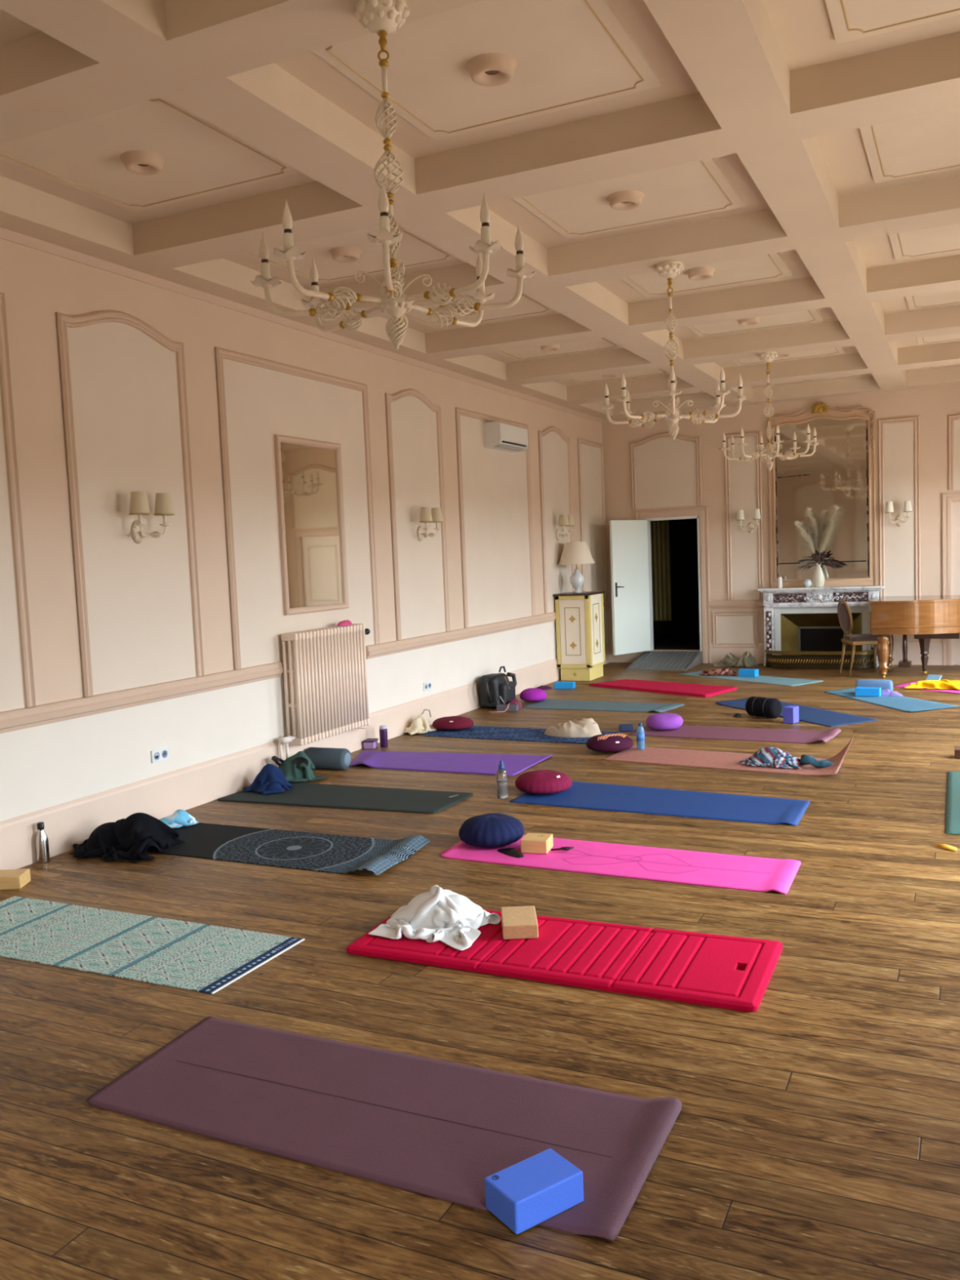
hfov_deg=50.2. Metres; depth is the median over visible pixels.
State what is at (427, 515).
wall sconce
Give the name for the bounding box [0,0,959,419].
ceiling
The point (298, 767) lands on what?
jacket
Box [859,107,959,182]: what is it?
ceiling panel
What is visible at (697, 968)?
yoga mat
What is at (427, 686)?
wall socket
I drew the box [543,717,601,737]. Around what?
blanket
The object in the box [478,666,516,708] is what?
backpack
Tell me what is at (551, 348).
rosette
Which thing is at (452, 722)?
cushion
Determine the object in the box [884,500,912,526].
wall sconce
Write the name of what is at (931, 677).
book
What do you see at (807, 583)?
glass orb
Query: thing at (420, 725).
bag
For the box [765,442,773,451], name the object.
wire basket
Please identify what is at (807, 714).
yoga mat
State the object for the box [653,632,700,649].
floor
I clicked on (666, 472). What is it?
trim
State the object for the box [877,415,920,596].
trim
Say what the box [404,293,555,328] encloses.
ceiling panel
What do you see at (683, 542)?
doorway
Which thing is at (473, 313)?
rosette
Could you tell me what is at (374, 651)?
trim
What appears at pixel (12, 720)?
trim
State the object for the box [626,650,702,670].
ramp
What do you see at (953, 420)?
trim
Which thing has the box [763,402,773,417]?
ornament
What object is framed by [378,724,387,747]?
tumbler
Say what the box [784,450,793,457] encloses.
basket
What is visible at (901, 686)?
yoga mat
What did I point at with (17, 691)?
wall panel
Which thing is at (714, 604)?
trim
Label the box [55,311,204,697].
wall panel
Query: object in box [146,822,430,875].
yoga mat
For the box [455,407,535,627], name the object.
trim
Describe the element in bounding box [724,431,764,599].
trim
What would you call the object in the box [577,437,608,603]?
trim
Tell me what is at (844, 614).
chair
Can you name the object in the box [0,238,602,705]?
wall
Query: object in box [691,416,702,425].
ornament
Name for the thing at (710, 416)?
ornament
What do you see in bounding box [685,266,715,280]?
rosette
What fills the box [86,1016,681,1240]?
yoga mat
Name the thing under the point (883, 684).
roll
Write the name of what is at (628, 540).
door
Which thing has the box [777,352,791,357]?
rosette
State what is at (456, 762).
yoga mat
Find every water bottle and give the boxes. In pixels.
[35,822,49,863]
[496,760,507,799]
[636,723,644,750]
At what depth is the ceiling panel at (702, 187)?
6.13 m
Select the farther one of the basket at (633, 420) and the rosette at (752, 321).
the rosette at (752, 321)
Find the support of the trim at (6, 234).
attached to the wall at (36, 285)
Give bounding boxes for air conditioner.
[483,421,528,453]
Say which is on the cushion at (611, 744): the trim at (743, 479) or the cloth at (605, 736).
the cloth at (605, 736)
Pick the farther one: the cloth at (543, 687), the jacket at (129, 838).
the cloth at (543, 687)
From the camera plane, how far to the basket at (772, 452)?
10.16 m
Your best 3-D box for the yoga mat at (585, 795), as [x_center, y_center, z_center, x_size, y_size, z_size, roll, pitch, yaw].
[1.174,1.048,6.754,1.874,0.019,0.762,0,5,26]
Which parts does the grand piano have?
leg, leg, lid, case moulding, leg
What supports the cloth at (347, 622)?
on the radiator
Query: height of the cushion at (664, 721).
0.136 m
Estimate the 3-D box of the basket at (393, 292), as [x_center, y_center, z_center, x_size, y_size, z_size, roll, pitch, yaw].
[-0.297,-1.160,3.407,0.077,0.073,0.101,-6,6,-35]
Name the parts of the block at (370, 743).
lid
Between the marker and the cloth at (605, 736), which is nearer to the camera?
the marker
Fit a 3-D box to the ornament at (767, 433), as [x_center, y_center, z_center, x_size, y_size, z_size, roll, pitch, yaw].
[2.928,-2.110,10.386,0.062,0.163,0.062,-2,5,6]
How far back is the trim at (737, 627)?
14.43 m
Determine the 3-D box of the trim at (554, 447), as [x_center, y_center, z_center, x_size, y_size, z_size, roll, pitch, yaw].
[1.015,-1.574,13.371,0.030,2.390,1.080,0,5,26]
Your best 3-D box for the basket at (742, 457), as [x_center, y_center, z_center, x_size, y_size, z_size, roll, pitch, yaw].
[2.708,-1.855,10.431,0.101,0.073,0.077,-5,5,-28]
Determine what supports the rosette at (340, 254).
attached to the ceiling panel at (414, 251)
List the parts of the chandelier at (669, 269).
bulb, bulb, bulb, arm, arm, arm, stem, bulb, arm, arm, arm, arm, bulb, bulb, bulb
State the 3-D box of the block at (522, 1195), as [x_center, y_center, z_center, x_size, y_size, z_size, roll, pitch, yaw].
[0.138,1.391,2.596,0.215,0.084,0.135,-5,6,-34]
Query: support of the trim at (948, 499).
attached to the wall at (933, 405)
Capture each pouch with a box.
[509,698,522,709]
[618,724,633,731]
[733,712,742,716]
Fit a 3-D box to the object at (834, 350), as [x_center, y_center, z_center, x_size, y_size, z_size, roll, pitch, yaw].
[3.281,-3.145,11.123,1.172,0.037,1.125,0,5,26]
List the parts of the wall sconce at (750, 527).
lamp shade, plate, lamp shade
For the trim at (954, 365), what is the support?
attached to the ceiling
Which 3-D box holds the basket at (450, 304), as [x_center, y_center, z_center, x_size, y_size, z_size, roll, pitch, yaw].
[-0.070,-1.188,3.641,0.101,0.073,0.077,-6,6,-35]
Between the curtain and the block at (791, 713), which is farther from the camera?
the curtain
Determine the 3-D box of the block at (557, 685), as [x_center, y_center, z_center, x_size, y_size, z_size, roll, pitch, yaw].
[1.040,0.552,12.560,0.240,0.075,0.140,-1,5,16]
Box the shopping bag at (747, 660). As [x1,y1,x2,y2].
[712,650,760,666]
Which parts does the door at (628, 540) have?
handle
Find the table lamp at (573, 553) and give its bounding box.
[558,541,595,592]
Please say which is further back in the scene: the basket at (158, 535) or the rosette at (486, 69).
the basket at (158, 535)
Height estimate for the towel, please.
0.101 m
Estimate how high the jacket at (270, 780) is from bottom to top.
0.185 m
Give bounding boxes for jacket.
[68,812,184,862]
[242,764,293,795]
[271,751,326,782]
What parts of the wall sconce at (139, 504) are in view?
plate, lamp shade, arm, arm, lamp shade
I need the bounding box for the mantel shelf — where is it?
[757,585,885,592]
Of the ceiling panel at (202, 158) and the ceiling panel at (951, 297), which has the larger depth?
the ceiling panel at (951, 297)
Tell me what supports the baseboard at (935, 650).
attached to the wall at (933, 405)
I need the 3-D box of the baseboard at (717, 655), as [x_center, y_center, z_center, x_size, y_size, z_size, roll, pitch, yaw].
[3.624,0.186,14.450,0.800,0.290,0.022,0,5,26]
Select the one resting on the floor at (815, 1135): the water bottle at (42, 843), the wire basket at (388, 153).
the water bottle at (42, 843)
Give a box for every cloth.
[336,619,352,626]
[537,684,552,689]
[597,733,628,740]
[699,667,737,675]
[880,688,902,696]
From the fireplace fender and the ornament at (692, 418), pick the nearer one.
the ornament at (692, 418)
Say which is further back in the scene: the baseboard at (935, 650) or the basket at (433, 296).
the baseboard at (935, 650)
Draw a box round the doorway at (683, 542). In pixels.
[653,518,699,638]
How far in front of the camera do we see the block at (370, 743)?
9.02 m
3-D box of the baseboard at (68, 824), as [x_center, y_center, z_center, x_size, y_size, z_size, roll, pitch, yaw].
[-1.339,0.875,8.456,0.022,0.290,15.183,0,5,26]
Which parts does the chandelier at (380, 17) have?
bulb, bulb, bulb, arm, arm, arm, bulb, stem, arm, bulb, arm, arm, arm, bulb, bulb, bulb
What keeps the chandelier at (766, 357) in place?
hanging from the ceiling
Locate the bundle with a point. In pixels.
(773, 757)
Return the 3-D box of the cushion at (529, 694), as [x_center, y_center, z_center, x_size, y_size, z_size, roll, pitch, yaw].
[0.596,0.615,11.531,0.309,0.141,0.308,0,5,26]
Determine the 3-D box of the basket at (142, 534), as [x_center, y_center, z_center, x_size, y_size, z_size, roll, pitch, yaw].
[-2.153,-0.672,6.542,0.061,0.046,0.063,0,5,26]
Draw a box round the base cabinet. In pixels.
[552,591,604,680]
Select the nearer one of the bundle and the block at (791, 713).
the bundle
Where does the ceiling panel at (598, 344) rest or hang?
attached to the ceiling
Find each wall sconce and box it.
[128,491,174,543]
[417,506,443,541]
[555,514,574,540]
[736,509,760,533]
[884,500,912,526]
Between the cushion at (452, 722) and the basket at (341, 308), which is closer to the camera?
the basket at (341, 308)
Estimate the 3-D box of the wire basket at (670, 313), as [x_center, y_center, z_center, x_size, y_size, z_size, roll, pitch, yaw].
[1.299,-2.166,6.985,0.077,0.139,0.078,-1,5,11]
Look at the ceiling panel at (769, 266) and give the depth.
7.93 m
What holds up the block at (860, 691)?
on the yoga mat at (904, 704)
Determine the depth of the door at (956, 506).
13.17 m
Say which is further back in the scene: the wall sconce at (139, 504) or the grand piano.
the grand piano
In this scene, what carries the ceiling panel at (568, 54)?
attached to the ceiling
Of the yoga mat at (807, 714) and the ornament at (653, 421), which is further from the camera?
the yoga mat at (807, 714)
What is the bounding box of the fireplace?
[757,585,885,666]
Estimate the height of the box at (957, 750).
0.070 m
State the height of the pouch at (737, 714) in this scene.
0.034 m
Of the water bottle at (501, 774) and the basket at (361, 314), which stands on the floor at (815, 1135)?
the water bottle at (501, 774)
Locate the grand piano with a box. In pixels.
[869,595,959,678]
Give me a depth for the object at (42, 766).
7.08 m
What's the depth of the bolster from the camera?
8.15 m
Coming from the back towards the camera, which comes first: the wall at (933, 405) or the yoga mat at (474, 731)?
the wall at (933, 405)
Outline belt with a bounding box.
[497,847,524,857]
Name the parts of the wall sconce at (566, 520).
plate, lamp shade, lamp shade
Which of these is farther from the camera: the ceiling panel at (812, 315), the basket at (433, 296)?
the ceiling panel at (812, 315)
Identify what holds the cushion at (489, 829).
on the yoga mat at (753, 873)
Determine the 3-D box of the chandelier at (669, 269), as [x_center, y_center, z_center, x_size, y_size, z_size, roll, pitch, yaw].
[1.308,-1.962,7.002,0.939,1.176,0.939,1,6,33]
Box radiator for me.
[277,623,370,759]
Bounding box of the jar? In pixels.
[777,577,782,587]
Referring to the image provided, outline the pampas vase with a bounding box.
[793,503,844,586]
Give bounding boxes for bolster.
[304,746,351,769]
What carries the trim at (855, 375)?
attached to the ceiling
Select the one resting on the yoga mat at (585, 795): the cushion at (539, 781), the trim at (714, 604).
the cushion at (539, 781)
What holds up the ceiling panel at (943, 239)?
attached to the ceiling
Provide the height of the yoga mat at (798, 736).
0.038 m
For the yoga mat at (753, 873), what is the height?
0.020 m
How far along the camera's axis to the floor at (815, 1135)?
3.58 m
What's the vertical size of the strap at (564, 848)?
0.020 m
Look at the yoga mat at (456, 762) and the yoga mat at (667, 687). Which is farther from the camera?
the yoga mat at (667, 687)
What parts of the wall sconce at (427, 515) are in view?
plate, lamp shade, arm, lamp shade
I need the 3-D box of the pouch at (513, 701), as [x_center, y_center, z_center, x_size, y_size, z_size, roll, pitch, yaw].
[0.383,0.686,11.069,0.160,0.104,0.200,0,5,26]
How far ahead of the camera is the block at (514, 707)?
10.88 m
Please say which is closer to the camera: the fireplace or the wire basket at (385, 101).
the wire basket at (385, 101)
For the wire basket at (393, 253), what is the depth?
3.61 m
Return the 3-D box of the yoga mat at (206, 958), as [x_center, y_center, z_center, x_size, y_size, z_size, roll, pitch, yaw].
[-1.714,1.346,4.617,1.801,0.004,0.627,0,5,26]
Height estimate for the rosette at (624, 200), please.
0.055 m
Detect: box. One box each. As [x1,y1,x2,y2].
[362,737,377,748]
[954,746,959,759]
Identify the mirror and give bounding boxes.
[273,434,348,615]
[767,401,876,587]
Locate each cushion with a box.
[431,715,474,730]
[458,813,524,847]
[515,769,572,794]
[520,688,546,701]
[586,733,633,752]
[645,712,683,729]
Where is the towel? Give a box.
[160,808,199,828]
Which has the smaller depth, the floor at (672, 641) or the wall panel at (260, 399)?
the wall panel at (260, 399)
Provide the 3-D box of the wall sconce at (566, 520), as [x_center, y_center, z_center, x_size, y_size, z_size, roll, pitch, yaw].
[1.097,-1.463,13.332,0.208,0.320,0.351,0,5,26]
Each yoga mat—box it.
[0,896,304,994]
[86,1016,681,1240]
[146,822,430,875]
[217,782,472,813]
[346,904,782,1012]
[349,750,552,775]
[422,725,618,743]
[440,835,800,893]
[509,781,809,826]
[521,699,684,712]
[589,679,737,697]
[602,735,853,775]
[629,724,840,743]
[679,670,823,686]
[715,696,878,726]
[824,688,959,711]
[893,680,959,693]
[945,771,959,834]
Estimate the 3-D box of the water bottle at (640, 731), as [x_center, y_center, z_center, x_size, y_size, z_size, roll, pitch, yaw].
[1.328,0.796,8.484,0.065,0.218,0.065,0,5,26]
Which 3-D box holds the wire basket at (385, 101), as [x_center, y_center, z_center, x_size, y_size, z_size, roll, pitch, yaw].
[-0.328,-1.823,3.585,0.077,0.139,0.078,-2,5,-1]
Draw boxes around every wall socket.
[151,746,168,763]
[422,680,431,691]
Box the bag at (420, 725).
[403,709,436,734]
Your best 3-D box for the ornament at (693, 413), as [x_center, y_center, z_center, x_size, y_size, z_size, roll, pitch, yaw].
[1.455,-1.512,6.846,0.101,0.073,0.077,0,5,22]
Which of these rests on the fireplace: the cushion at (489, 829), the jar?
the jar
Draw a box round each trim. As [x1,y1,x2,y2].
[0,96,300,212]
[0,226,603,422]
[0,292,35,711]
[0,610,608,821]
[0,662,283,733]
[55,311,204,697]
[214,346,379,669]
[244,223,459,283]
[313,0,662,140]
[365,602,609,658]
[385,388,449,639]
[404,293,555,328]
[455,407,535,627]
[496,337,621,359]
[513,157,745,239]
[537,426,574,613]
[567,368,669,383]
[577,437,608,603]
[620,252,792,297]
[630,391,705,400]
[630,432,702,508]
[635,506,711,663]
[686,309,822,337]
[706,600,764,608]
[711,610,759,647]
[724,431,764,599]
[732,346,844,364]
[764,374,861,386]
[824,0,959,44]
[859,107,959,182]
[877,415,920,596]
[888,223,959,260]
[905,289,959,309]
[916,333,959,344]
[924,364,959,368]
[942,492,959,665]
[947,413,959,490]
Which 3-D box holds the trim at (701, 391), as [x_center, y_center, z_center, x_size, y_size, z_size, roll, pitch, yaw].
[2.320,-3.312,13.651,1.206,0.037,1.040,0,5,26]
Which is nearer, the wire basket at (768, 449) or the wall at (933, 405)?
the wire basket at (768, 449)
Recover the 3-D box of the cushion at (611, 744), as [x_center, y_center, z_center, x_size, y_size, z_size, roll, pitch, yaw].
[1.073,0.849,8.500,0.387,0.127,0.393,0,5,26]
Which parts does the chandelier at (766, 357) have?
bulb, bulb, arm, arm, arm, stem, arm, bulb, arm, arm, bulb, arm, bulb, bulb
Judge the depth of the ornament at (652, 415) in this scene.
6.89 m
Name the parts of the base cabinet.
door, plinth drawer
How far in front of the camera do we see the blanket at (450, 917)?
4.48 m
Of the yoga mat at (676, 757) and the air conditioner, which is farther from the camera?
the air conditioner
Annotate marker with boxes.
[934,844,957,851]
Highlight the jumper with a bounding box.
[904,679,959,689]
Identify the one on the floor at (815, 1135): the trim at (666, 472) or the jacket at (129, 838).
the jacket at (129, 838)
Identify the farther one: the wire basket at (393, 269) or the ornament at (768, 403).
the ornament at (768, 403)
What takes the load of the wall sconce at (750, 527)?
attached to the wall at (933, 405)
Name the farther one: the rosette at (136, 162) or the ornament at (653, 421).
the ornament at (653, 421)
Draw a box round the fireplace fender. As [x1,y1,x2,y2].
[764,649,876,669]
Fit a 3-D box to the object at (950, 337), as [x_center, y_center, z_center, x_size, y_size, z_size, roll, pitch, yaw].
[5.036,-3.147,10.283,1.226,0.037,1.125,0,5,26]
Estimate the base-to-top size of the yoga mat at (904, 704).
0.017 m
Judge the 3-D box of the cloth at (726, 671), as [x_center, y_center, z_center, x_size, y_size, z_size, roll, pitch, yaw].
[3.096,0.400,13.252,0.530,0.085,0.414,0,5,26]
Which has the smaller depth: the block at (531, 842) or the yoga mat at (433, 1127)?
the yoga mat at (433, 1127)
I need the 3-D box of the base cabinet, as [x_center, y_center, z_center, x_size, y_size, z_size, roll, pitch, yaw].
[1.317,-0.057,13.430,0.500,1.125,0.610,0,5,26]
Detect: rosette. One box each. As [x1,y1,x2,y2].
[120,150,165,175]
[328,246,362,262]
[454,303,477,315]
[466,52,517,86]
[540,343,561,351]
[602,373,617,377]
[606,190,644,210]
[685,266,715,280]
[737,316,760,325]
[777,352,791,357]
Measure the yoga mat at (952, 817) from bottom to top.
0.009 m
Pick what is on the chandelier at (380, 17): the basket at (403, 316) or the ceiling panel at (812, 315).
the basket at (403, 316)
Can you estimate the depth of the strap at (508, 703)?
10.80 m
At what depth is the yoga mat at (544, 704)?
10.95 m
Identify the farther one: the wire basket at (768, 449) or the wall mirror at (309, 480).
the wire basket at (768, 449)
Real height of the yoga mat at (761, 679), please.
0.004 m
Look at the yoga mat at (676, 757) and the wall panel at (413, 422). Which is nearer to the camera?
the yoga mat at (676, 757)
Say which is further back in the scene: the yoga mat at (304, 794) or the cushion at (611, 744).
the cushion at (611, 744)
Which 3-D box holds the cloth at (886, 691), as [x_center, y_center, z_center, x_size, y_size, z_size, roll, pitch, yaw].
[4.364,0.552,10.898,0.248,0.064,0.144,0,5,26]
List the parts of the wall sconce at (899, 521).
lamp shade, plate, lamp shade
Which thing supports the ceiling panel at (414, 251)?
attached to the ceiling
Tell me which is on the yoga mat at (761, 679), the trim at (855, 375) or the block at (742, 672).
the block at (742, 672)
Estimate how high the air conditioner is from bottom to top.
0.272 m
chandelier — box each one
[249,0,536,349]
[599,260,749,439]
[718,351,820,471]
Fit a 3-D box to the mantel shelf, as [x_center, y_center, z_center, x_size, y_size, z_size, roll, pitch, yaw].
[4.559,-0.683,13.721,1.600,0.051,0.370,0,5,26]
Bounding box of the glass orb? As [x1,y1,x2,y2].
[803,579,811,587]
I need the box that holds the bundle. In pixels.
[739,746,840,768]
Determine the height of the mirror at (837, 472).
2.458 m
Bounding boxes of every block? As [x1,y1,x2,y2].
[0,868,31,889]
[484,1148,583,1234]
[496,703,518,711]
[501,906,538,939]
[520,832,553,853]
[554,681,575,688]
[737,668,758,677]
[782,705,799,724]
[855,686,881,696]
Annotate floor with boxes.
[0,662,959,1279]
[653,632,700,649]
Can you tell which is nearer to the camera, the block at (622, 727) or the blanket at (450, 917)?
the blanket at (450, 917)
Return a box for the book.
[925,674,942,680]
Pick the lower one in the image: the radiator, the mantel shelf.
the radiator
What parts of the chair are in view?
leg, backrest, frame, leg, seat, seat frame, leg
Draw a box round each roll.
[745,696,782,718]
[855,679,893,691]
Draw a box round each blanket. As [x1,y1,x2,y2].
[368,884,500,950]
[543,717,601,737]
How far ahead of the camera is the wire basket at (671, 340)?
6.99 m
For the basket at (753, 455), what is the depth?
10.24 m
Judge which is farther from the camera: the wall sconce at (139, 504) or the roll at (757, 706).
the roll at (757, 706)
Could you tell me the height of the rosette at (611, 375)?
0.055 m
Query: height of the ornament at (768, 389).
0.139 m
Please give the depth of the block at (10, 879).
5.41 m
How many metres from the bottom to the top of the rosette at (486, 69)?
0.055 m
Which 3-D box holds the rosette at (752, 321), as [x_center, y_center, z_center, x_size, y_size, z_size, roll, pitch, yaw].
[2.471,-2.935,9.431,0.224,0.055,0.224,0,5,26]
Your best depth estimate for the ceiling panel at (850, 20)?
4.08 m
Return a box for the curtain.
[650,520,671,620]
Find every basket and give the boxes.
[138,531,146,537]
[149,531,161,537]
[315,299,344,320]
[331,285,357,308]
[342,309,364,329]
[373,149,404,193]
[375,97,397,138]
[379,278,402,302]
[383,266,404,293]
[388,213,399,257]
[390,314,408,331]
[427,282,453,305]
[430,306,453,327]
[444,294,474,315]
[631,414,647,425]
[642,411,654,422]
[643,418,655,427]
[663,337,679,359]
[665,311,676,332]
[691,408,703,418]
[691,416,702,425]
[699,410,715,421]
[741,453,751,461]
[751,452,759,459]
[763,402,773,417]
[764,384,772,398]
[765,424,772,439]
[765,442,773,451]
[769,450,777,457]
[779,455,786,460]
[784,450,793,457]
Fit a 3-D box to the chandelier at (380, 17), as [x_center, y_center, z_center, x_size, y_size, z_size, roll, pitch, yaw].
[-0.319,-1.619,3.602,0.939,1.176,0.939,-1,5,21]
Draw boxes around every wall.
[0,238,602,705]
[601,384,959,662]
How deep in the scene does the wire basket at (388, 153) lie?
3.59 m
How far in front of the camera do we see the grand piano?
12.13 m
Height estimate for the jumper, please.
0.080 m
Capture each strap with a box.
[488,702,510,712]
[551,846,573,850]
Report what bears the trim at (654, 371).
attached to the ceiling
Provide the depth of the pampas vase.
13.61 m
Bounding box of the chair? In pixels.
[837,600,888,676]
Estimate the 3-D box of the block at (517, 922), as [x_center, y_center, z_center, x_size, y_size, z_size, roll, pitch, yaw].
[0.171,1.226,4.456,0.150,0.062,0.235,-2,5,0]
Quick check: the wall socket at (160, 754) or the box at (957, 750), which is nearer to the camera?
the wall socket at (160, 754)
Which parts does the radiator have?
valve knob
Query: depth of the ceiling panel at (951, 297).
9.00 m
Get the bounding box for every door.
[608,520,650,655]
[952,502,959,665]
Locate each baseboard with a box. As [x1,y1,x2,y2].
[0,643,609,870]
[708,643,764,663]
[891,643,942,665]

